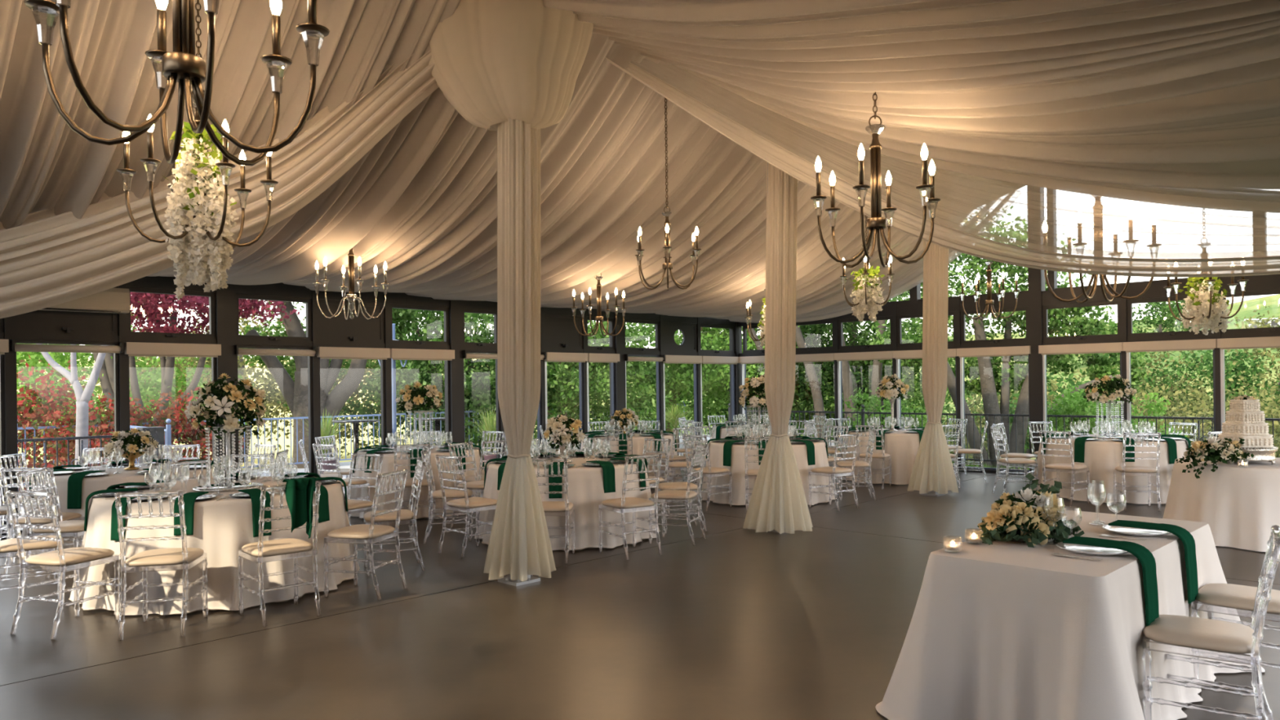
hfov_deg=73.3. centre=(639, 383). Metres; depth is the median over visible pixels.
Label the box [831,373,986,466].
tree
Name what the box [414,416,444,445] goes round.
cocktail table
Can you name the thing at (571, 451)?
seat cushion
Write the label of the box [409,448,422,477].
napkin
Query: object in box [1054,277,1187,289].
window
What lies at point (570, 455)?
charger plate
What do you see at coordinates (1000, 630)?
head table
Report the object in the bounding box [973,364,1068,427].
tree
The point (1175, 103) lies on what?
drape
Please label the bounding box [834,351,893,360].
roller blind
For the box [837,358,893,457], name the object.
window
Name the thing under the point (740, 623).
floor
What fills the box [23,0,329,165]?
chandelier
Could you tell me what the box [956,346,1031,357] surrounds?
roller blind
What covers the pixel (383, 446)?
napkin
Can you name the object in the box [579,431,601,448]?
napkin
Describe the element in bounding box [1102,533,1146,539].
fork
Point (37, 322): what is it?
window
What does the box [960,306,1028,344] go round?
window
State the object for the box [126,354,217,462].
window
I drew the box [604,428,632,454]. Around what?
banquet chair
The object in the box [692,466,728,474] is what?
seat cushion
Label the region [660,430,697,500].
banquet chair
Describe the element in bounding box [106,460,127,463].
napkin
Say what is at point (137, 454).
vase
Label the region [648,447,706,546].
banquet chair
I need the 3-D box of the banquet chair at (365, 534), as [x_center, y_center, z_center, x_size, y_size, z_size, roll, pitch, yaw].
[-2.074,1.124,6.527,0.493,0.927,0.413,-1,0,16]
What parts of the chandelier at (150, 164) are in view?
arm, arm, crystal crown, chain, stem, arm, arm, arm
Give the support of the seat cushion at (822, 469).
on the banquet chair at (833, 471)
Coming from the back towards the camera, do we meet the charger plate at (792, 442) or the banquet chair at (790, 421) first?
the banquet chair at (790, 421)
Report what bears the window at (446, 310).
in the window frame at (225, 298)
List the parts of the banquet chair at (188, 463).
post, rail, rail, post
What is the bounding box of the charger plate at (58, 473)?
[42,471,77,475]
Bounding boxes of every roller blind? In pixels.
[0,338,8,354]
[10,339,124,353]
[124,342,221,357]
[234,344,317,355]
[316,346,390,359]
[390,348,454,360]
[462,350,497,359]
[540,351,546,359]
[544,351,587,362]
[587,353,619,362]
[624,354,665,361]
[662,355,702,364]
[702,355,738,364]
[738,355,764,364]
[795,353,834,362]
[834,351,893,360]
[893,348,956,359]
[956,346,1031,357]
[1038,342,1123,355]
[1123,338,1217,352]
[1217,336,1279,349]
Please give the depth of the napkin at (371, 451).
10.21 m
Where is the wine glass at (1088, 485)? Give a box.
[1087,484,1106,524]
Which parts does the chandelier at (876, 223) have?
arm, arm, arm, crystal crown, chain, stem, arm, arm, arm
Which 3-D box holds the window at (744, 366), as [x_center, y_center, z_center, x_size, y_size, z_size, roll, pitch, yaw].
[2.541,0.456,17.619,1.035,2.050,0.092,-1,0,44]
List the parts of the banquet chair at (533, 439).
post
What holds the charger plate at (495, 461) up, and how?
on the round table at (585, 485)
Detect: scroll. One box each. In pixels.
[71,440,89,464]
[1189,420,1207,441]
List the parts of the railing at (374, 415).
rail, rail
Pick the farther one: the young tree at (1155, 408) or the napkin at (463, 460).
the young tree at (1155, 408)
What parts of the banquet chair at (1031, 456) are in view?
post, rail, post, seat frame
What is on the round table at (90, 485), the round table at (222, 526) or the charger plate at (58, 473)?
the charger plate at (58, 473)
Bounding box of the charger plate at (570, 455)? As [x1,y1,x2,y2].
[568,453,592,457]
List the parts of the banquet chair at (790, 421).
rail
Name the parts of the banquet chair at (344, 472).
post, rail, post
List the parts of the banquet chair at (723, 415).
rail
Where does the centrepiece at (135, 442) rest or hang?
on the round table at (90, 485)
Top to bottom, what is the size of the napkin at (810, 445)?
0.305 m
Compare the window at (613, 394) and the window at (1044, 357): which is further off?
the window at (613, 394)
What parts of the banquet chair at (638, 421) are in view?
rail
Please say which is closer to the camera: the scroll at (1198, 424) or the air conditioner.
the air conditioner
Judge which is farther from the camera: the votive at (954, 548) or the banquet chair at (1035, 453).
the banquet chair at (1035, 453)
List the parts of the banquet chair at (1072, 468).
post, rail, rail, rail, rail, leg, seat frame, post, leg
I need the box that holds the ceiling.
[1001,182,1023,188]
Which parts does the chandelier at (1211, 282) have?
arm, arm, crystal crown, chain, stem, arm, arm, arm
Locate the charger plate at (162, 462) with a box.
[140,461,173,464]
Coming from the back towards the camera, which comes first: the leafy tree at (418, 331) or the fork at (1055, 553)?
the leafy tree at (418, 331)
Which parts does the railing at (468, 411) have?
rail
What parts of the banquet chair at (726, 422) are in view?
post, rail, rail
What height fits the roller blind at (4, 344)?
0.157 m
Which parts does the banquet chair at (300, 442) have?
post, post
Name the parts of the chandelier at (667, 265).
arm, arm, chain, stem, crystal crown, arm, arm, arm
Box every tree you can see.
[16,301,253,457]
[17,351,105,436]
[35,343,106,466]
[80,299,425,462]
[92,292,300,422]
[99,326,210,432]
[239,301,493,468]
[337,310,599,447]
[362,327,484,444]
[441,324,577,440]
[463,312,671,451]
[587,320,764,433]
[630,323,871,439]
[674,366,813,431]
[748,292,907,442]
[749,361,906,439]
[755,294,981,439]
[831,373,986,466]
[844,380,927,428]
[866,204,1153,469]
[901,364,1029,465]
[920,371,1089,466]
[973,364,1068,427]
[1008,368,1141,453]
[1027,382,1115,469]
[1052,329,1229,435]
[1064,319,1118,363]
[1072,377,1187,436]
[1084,366,1199,435]
[1114,374,1244,441]
[1132,300,1196,333]
[1133,348,1279,432]
[1137,360,1279,457]
[1160,300,1197,329]
[1180,386,1279,457]
[1195,306,1279,422]
[1238,368,1279,436]
[1267,368,1279,406]
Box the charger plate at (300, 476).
[277,475,315,479]
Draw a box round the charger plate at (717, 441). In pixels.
[712,440,733,442]
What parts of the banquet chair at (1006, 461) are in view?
post, rail, post, seat frame, leg, leg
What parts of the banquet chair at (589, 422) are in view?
rail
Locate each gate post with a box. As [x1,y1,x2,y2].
[107,418,171,463]
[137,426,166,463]
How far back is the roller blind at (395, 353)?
12.47 m
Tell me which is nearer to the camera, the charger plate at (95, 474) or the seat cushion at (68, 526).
the seat cushion at (68, 526)
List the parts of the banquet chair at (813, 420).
post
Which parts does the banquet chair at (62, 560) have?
post, rail, rail, rail, rail, post, seat frame, leg, leg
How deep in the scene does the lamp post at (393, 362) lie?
14.06 m
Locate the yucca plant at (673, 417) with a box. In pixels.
[652,403,693,455]
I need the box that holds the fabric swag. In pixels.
[0,49,439,318]
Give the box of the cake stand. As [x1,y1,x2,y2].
[1229,446,1278,464]
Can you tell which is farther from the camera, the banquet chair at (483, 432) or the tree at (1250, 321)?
the tree at (1250, 321)
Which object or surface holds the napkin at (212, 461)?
on the charger plate
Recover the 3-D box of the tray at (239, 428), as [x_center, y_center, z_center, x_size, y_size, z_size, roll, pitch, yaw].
[-3.306,0.356,6.900,0.336,0.014,0.336,-1,0,0]
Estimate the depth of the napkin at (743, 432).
14.90 m
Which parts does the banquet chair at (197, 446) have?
post, rail, rail, post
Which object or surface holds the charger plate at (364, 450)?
on the round table at (388, 465)
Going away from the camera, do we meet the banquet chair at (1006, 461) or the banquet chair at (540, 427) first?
the banquet chair at (1006, 461)
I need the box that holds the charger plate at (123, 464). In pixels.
[101,462,135,466]
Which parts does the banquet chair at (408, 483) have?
post, rail, rail, rail, seat frame, post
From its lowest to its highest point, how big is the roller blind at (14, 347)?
0.125 m
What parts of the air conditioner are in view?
panel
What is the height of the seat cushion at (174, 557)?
0.050 m
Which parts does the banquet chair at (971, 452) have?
leg, seat frame, post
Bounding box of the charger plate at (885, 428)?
[884,427,904,429]
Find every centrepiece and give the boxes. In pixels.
[102,427,158,470]
[183,373,266,491]
[395,380,443,449]
[542,413,586,462]
[608,408,639,433]
[738,373,770,442]
[875,373,909,431]
[1082,373,1137,438]
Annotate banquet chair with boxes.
[0,453,29,540]
[0,466,84,577]
[0,506,15,563]
[0,535,64,608]
[5,490,120,639]
[15,467,84,583]
[83,447,124,466]
[114,490,208,640]
[163,444,200,459]
[164,459,211,482]
[230,453,275,476]
[237,480,321,626]
[249,444,276,475]
[274,448,288,475]
[298,439,342,478]
[312,443,370,511]
[315,435,350,493]
[323,468,408,599]
[346,453,383,549]
[363,458,426,576]
[393,444,432,525]
[412,431,441,445]
[420,448,473,543]
[435,454,497,558]
[448,441,484,527]
[456,439,506,518]
[480,431,504,471]
[506,438,539,453]
[531,457,575,564]
[539,425,570,455]
[553,446,577,453]
[577,436,609,453]
[587,421,609,431]
[598,453,662,559]
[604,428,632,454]
[637,420,660,431]
[643,437,671,517]
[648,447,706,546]
[653,426,695,489]
[654,441,707,533]
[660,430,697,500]
[676,421,702,474]
[678,417,709,466]
[681,419,709,466]
[682,434,732,511]
[683,423,715,482]
[690,425,711,478]
[707,414,725,428]
[725,421,749,436]
[744,435,769,513]
[755,424,770,436]
[786,419,805,435]
[803,422,842,480]
[804,419,840,466]
[808,433,859,511]
[809,415,826,439]
[822,417,833,445]
[824,425,848,489]
[831,417,851,456]
[835,428,876,501]
[855,425,891,489]
[885,417,909,428]
[942,424,961,488]
[946,417,967,475]
[953,421,987,483]
[990,426,1038,495]
[991,422,1036,488]
[1027,421,1053,481]
[1038,430,1089,506]
[1094,421,1124,433]
[1113,432,1160,511]
[1142,524,1279,719]
[1168,422,1197,445]
[1190,582,1279,684]
[1206,431,1222,439]
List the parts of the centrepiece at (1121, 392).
stem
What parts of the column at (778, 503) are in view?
post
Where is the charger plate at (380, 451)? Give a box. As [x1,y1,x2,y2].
[374,450,394,453]
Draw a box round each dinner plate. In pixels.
[1056,542,1128,555]
[1102,524,1169,536]
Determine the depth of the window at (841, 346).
16.09 m
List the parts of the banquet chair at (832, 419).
post, rail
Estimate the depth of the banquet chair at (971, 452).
13.04 m
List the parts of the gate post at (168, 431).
rail, post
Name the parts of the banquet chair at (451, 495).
rail, post, post, seat frame, leg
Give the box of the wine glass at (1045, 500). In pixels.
[1044,499,1064,543]
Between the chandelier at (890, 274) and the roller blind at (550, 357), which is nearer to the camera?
the chandelier at (890, 274)
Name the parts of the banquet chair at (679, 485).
leg, seat frame, post, rail, post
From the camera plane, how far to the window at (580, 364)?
14.87 m
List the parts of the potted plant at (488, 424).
pot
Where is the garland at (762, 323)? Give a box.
[757,297,765,346]
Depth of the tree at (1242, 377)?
32.93 m
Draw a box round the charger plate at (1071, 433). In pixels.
[1071,433,1089,435]
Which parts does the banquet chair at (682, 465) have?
post, seat frame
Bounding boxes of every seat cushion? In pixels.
[0,506,7,515]
[0,535,63,552]
[4,496,28,503]
[12,511,81,524]
[25,546,114,565]
[31,520,84,533]
[125,547,203,566]
[241,537,312,556]
[320,473,342,478]
[323,468,350,475]
[327,524,395,538]
[342,478,366,486]
[346,499,373,510]
[364,509,413,521]
[397,479,431,487]
[431,488,472,497]
[446,497,497,508]
[457,480,484,488]
[458,475,484,481]
[542,501,573,511]
[555,448,577,453]
[601,497,653,508]
[648,475,664,484]
[650,489,697,499]
[656,455,688,461]
[658,481,697,489]
[668,461,697,467]
[676,447,690,452]
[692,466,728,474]
[747,469,758,475]
[811,466,851,473]
[827,448,840,453]
[827,456,842,462]
[836,461,868,466]
[859,453,889,457]
[947,445,961,448]
[953,448,981,453]
[998,457,1035,463]
[1000,453,1035,458]
[1044,462,1087,470]
[1115,466,1156,472]
[1143,614,1253,653]
[1195,582,1279,613]
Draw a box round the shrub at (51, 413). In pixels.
[0,355,244,491]
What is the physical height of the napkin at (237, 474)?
0.265 m
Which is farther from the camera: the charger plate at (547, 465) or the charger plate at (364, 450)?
the charger plate at (364, 450)
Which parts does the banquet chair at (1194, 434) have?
post, rail, rail, post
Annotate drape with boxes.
[0,0,1022,323]
[542,0,1279,277]
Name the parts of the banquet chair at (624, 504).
leg, post, seat frame, leg, rail, rail, rail, rail, post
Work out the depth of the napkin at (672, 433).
13.35 m
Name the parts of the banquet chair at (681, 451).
rail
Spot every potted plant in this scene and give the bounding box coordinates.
[298,407,343,474]
[472,405,496,472]
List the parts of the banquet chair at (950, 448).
post, rail, post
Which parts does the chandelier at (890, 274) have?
arm, chain, arm, stem, arm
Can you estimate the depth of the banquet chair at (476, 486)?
9.53 m
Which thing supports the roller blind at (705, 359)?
attached to the window frame at (225, 298)
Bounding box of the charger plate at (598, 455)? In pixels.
[595,454,621,457]
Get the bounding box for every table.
[21,463,217,559]
[68,475,359,615]
[331,418,379,461]
[350,445,484,519]
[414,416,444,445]
[474,455,660,550]
[580,432,683,482]
[700,438,835,505]
[713,424,798,438]
[835,428,919,484]
[875,510,1265,719]
[1030,434,1188,504]
[1163,457,1279,551]
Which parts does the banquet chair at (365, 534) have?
leg, leg, seat frame, post, rail, rail, rail, rail, post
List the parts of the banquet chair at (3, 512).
seat frame, leg, leg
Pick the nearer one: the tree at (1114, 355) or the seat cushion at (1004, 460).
the seat cushion at (1004, 460)
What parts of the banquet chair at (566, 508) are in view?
rail, rail, rail, rail, seat frame, post, leg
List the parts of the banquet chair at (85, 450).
post, rail, rail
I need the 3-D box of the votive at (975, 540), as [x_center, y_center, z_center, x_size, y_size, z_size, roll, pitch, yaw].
[1.630,0.745,4.200,0.084,0.066,0.084,-1,0,-35]
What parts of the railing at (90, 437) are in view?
rail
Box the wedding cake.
[1217,394,1273,448]
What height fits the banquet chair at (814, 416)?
0.927 m
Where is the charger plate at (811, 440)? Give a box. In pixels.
[802,439,822,441]
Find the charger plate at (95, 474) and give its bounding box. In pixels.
[84,472,109,476]
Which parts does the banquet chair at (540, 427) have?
post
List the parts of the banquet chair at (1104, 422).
rail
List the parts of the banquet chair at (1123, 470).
leg, post, seat frame, rail, rail, rail, rail, leg, post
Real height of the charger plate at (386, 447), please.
0.015 m
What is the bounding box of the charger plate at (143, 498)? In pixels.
[131,495,168,501]
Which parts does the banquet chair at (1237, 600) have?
leg, leg, seat frame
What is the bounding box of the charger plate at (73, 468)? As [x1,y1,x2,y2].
[56,466,92,470]
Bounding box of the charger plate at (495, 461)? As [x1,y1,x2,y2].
[491,460,506,463]
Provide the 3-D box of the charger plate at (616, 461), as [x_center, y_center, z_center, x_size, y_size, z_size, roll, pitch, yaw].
[-0.181,0.790,8.698,0.306,0.015,0.306,-1,0,0]
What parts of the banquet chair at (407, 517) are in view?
leg, leg, seat frame, post, post, rail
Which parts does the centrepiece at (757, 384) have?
stem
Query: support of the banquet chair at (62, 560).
on the floor
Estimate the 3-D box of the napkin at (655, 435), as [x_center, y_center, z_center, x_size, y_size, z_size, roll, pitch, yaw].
[0.177,0.893,13.036,0.129,0.285,0.344,-1,0,-38]
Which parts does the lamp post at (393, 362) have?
scroll arm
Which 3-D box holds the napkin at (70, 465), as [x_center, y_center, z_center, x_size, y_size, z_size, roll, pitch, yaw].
[-5.739,0.971,8.636,0.344,0.305,0.129,-1,0,5]
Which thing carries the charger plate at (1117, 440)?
on the round table at (1101, 457)
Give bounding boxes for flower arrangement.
[969,472,1084,547]
[1175,435,1253,478]
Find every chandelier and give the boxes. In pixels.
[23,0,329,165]
[116,0,278,248]
[312,244,390,319]
[570,273,626,336]
[635,73,701,290]
[744,288,765,341]
[810,92,941,267]
[840,149,894,306]
[959,193,1019,319]
[1043,195,1161,303]
[1163,208,1248,320]
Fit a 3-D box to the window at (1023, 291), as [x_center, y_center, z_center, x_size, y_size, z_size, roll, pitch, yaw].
[5.637,-2.394,14.637,1.920,1.838,0.050,-1,0,44]
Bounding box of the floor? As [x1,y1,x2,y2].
[0,465,1279,719]
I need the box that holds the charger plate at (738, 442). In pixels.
[733,441,750,444]
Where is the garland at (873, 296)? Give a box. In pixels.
[849,265,884,321]
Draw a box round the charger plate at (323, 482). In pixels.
[315,480,337,484]
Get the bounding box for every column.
[428,0,593,586]
[742,108,813,533]
[906,166,958,496]
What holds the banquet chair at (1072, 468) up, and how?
on the floor
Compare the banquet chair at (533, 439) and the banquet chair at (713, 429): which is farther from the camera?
the banquet chair at (713, 429)
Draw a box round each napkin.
[29,468,73,492]
[53,464,88,469]
[66,470,105,508]
[84,488,137,531]
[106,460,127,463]
[106,482,155,489]
[110,491,154,541]
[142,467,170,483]
[146,458,170,462]
[173,491,208,535]
[178,459,213,462]
[182,462,222,478]
[231,472,249,476]
[238,488,271,537]
[280,472,320,477]
[282,477,316,538]
[314,484,329,523]
[315,476,348,511]
[352,447,382,473]
[364,444,390,447]
[364,448,394,472]
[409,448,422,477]
[439,447,466,471]
[442,442,462,444]
[455,444,484,469]
[484,457,506,487]
[497,462,506,489]
[534,452,555,455]
[548,462,564,497]
[571,451,588,454]
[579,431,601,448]
[586,431,604,434]
[586,433,608,453]
[586,460,615,493]
[597,452,624,455]
[609,457,646,490]
[614,454,648,475]
[618,433,629,453]
[641,432,662,451]
[647,430,666,431]
[653,431,676,451]
[706,438,731,458]
[715,424,733,438]
[723,440,747,466]
[724,435,744,438]
[742,425,752,436]
[758,440,768,465]
[788,424,797,435]
[788,435,809,437]
[790,440,815,465]
[801,437,828,457]
[844,428,866,448]
[875,430,889,449]
[907,429,924,441]
[1040,435,1068,454]
[1062,536,1159,626]
[1071,431,1087,433]
[1074,436,1097,462]
[1108,520,1198,604]
[1116,437,1134,462]
[1145,436,1177,463]
[1160,434,1184,436]
[1160,435,1191,448]
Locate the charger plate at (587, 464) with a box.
[582,462,600,466]
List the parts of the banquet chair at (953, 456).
rail, post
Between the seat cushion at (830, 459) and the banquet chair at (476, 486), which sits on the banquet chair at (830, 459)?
the seat cushion at (830, 459)
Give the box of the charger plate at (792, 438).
[789,437,804,439]
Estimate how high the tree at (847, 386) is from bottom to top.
8.363 m
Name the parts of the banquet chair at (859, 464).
leg, leg, seat frame, post, post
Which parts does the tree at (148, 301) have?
crown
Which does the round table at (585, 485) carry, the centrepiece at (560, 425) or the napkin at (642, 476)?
the centrepiece at (560, 425)
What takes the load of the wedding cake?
on the cake stand
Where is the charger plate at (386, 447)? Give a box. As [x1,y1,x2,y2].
[377,446,392,448]
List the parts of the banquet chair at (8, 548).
seat frame, leg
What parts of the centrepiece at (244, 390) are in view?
stem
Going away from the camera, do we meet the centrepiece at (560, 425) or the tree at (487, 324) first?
the centrepiece at (560, 425)
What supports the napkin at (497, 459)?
on the charger plate at (495, 461)
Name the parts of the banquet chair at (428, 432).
rail, post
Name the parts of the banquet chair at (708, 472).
post, rail, leg, post, seat frame, leg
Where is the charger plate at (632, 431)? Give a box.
[628,431,645,432]
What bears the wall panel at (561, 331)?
in the window frame at (225, 298)
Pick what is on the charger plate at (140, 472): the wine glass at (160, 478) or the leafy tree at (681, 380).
the wine glass at (160, 478)
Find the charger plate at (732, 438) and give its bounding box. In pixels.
[728,437,744,439]
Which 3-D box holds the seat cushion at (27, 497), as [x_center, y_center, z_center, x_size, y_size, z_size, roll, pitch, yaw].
[-6.098,1.165,8.670,0.408,0.050,0.408,-1,0,4]
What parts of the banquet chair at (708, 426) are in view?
rail, post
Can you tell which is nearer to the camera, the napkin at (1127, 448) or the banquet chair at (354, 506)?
the banquet chair at (354, 506)
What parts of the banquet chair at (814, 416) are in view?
post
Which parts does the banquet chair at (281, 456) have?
post, rail, post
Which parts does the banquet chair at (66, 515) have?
post, rail, rail, rail, seat frame, post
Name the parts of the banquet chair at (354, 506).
post, seat frame, rail, rail, rail, rail, post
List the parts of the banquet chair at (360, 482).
post, rail, rail, rail, rail, post, seat frame, leg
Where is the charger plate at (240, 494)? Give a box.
[228,491,271,497]
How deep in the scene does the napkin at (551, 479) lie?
8.09 m
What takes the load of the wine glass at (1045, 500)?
on the head table at (1000, 630)
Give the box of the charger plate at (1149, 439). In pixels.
[1142,438,1165,440]
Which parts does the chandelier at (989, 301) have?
arm, arm, arm, chain, stem, crystal crown, arm, arm, arm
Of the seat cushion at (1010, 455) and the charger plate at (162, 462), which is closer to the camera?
the charger plate at (162, 462)
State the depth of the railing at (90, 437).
11.36 m
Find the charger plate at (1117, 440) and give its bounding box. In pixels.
[1110,439,1137,441]
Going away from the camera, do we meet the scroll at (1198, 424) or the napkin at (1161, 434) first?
the napkin at (1161, 434)
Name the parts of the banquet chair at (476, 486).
post, rail, rail, rail, rail, seat frame, post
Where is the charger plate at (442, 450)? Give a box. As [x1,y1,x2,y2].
[435,448,453,451]
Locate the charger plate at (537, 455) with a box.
[533,454,559,457]
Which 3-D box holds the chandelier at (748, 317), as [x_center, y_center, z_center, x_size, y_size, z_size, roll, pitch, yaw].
[1.825,-1.337,12.300,0.631,1.448,0.738,-1,0,2]
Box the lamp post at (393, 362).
[377,323,407,445]
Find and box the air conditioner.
[39,287,129,313]
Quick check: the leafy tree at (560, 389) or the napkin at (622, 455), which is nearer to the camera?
the napkin at (622, 455)
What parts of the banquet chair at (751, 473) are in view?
post, leg, seat frame, rail, rail, rail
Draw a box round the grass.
[965,462,1029,470]
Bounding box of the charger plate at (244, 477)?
[219,475,257,479]
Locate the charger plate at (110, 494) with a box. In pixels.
[97,490,143,496]
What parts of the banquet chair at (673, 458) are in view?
leg, seat frame, post, rail, post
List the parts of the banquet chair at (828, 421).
post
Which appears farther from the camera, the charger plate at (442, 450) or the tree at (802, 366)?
the tree at (802, 366)
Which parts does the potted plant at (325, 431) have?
pot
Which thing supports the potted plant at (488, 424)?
on the pavement
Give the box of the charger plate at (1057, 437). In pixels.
[1048,435,1072,438]
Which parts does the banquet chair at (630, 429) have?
post, rail, rail, rail, rail, post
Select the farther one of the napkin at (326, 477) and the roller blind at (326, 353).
the roller blind at (326, 353)
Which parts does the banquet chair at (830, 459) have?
post, seat frame, rail, post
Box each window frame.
[0,275,742,541]
[738,186,1279,475]
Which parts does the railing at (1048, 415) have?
rail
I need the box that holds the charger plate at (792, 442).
[790,441,805,444]
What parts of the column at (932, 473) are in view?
post, plate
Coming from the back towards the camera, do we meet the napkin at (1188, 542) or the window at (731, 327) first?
the window at (731, 327)
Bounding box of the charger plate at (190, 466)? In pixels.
[182,465,211,468]
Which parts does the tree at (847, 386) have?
crown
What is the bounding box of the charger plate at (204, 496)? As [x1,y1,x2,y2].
[172,494,217,500]
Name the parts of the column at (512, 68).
plate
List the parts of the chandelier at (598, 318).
arm, arm, arm, stem, crystal crown, arm, arm, arm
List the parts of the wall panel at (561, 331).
infill panel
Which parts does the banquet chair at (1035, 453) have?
post, rail, post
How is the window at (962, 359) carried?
in the window frame at (1037, 296)
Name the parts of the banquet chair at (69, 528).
post, rail, rail, rail, rail, seat frame, post, leg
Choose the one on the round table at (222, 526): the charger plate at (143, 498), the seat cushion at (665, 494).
the charger plate at (143, 498)
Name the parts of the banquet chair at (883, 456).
post, leg, rail, rail, rail, rail, seat frame, post, leg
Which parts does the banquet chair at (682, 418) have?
post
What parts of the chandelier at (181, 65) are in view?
arm, arm, arm, stem, arm, arm, arm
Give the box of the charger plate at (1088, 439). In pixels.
[1074,438,1100,440]
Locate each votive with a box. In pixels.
[942,535,962,552]
[964,528,982,544]
[1237,459,1248,467]
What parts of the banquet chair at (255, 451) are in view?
post, rail, rail, rail, rail, post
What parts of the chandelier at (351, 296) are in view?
arm, arm, arm, stem, arm, arm, arm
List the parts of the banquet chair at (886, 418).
rail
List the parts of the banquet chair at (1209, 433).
rail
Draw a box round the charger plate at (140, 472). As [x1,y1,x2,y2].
[136,470,172,474]
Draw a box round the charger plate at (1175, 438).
[1169,437,1183,439]
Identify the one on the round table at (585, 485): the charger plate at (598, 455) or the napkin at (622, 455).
the charger plate at (598, 455)
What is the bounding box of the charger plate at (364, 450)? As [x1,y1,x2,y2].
[359,448,374,451]
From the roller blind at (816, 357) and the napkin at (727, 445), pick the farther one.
the roller blind at (816, 357)
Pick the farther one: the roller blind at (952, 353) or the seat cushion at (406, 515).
the roller blind at (952, 353)
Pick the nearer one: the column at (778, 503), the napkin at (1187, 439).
the column at (778, 503)
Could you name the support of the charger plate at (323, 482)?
on the round table at (222, 526)
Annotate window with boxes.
[0,318,4,333]
[0,354,6,535]
[12,286,118,336]
[13,339,119,533]
[125,286,216,338]
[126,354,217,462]
[235,293,311,341]
[235,345,313,473]
[317,298,384,343]
[318,357,386,497]
[389,303,449,345]
[390,358,450,447]
[462,308,497,346]
[463,350,500,457]
[504,377,542,455]
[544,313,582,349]
[544,360,583,452]
[586,316,614,350]
[586,360,615,431]
[624,319,659,351]
[625,354,660,431]
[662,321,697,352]
[662,362,697,439]
[700,324,734,353]
[700,362,735,435]
[742,324,764,353]
[742,364,746,423]
[789,364,835,440]
[795,320,834,351]
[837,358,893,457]
[838,315,893,349]
[886,300,909,303]
[896,356,957,466]
[897,311,955,346]
[917,290,1028,301]
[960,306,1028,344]
[960,354,1030,471]
[1042,300,1121,341]
[1042,351,1122,435]
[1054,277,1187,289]
[1126,295,1214,337]
[1126,349,1215,436]
[1220,288,1279,333]
[1220,349,1225,431]
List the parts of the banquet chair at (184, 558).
post, leg, rail, rail, rail, rail, seat frame, post, leg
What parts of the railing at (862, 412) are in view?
post, post, rail, rail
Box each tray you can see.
[204,426,250,430]
[406,410,433,412]
[1095,401,1124,403]
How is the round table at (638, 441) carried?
on the floor
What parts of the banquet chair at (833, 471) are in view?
leg, leg, seat frame, post, rail, rail, rail, rail, post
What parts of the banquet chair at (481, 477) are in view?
post, rail, rail, post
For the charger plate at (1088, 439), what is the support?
on the round table at (1101, 457)
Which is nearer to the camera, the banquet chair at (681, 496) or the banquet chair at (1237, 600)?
the banquet chair at (1237, 600)
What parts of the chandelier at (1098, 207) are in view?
arm, arm, arm, stem, arm, arm, arm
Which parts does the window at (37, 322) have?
infill panel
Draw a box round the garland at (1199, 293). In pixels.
[1177,276,1230,335]
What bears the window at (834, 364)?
in the window frame at (1037, 296)
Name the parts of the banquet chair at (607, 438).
rail, rail, post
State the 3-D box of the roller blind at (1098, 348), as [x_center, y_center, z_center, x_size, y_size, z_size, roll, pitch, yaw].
[6.837,-0.541,13.363,1.205,0.152,0.090,-1,0,44]
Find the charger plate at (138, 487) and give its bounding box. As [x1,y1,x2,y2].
[115,484,158,489]
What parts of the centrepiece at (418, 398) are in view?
stem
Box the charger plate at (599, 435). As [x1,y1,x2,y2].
[594,434,609,436]
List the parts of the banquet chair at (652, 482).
post, rail, rail, rail, seat frame, post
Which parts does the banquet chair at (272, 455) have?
post, rail, rail, post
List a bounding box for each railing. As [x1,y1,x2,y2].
[17,413,381,491]
[17,430,134,484]
[396,402,685,449]
[728,403,1028,462]
[1047,408,1279,446]
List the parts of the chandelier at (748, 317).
arm, arm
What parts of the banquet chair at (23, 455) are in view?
post, seat frame, rail, rail, post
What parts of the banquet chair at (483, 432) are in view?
post, rail, post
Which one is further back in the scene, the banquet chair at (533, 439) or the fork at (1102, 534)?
the banquet chair at (533, 439)
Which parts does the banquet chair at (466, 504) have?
post, rail, rail, rail, rail, post, seat frame, leg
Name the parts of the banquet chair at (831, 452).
post, post, seat frame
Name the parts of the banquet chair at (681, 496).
leg, leg, seat frame, post, rail, rail, rail, post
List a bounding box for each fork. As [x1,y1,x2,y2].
[1051,553,1101,560]
[1054,552,1102,559]
[1099,534,1145,540]
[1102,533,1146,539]
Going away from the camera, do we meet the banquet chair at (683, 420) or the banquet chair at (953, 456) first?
the banquet chair at (953, 456)
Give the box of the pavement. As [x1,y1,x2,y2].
[0,434,834,517]
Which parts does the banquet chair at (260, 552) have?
leg, post, seat frame, rail, rail, rail, rail, leg, post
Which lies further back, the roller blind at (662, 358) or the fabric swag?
the roller blind at (662, 358)
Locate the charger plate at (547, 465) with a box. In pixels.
[542,464,573,467]
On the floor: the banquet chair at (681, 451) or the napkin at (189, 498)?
the banquet chair at (681, 451)
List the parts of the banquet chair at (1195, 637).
leg, seat frame, rail, post, rail, post, rail, rail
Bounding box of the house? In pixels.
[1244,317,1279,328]
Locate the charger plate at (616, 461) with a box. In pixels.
[608,459,635,463]

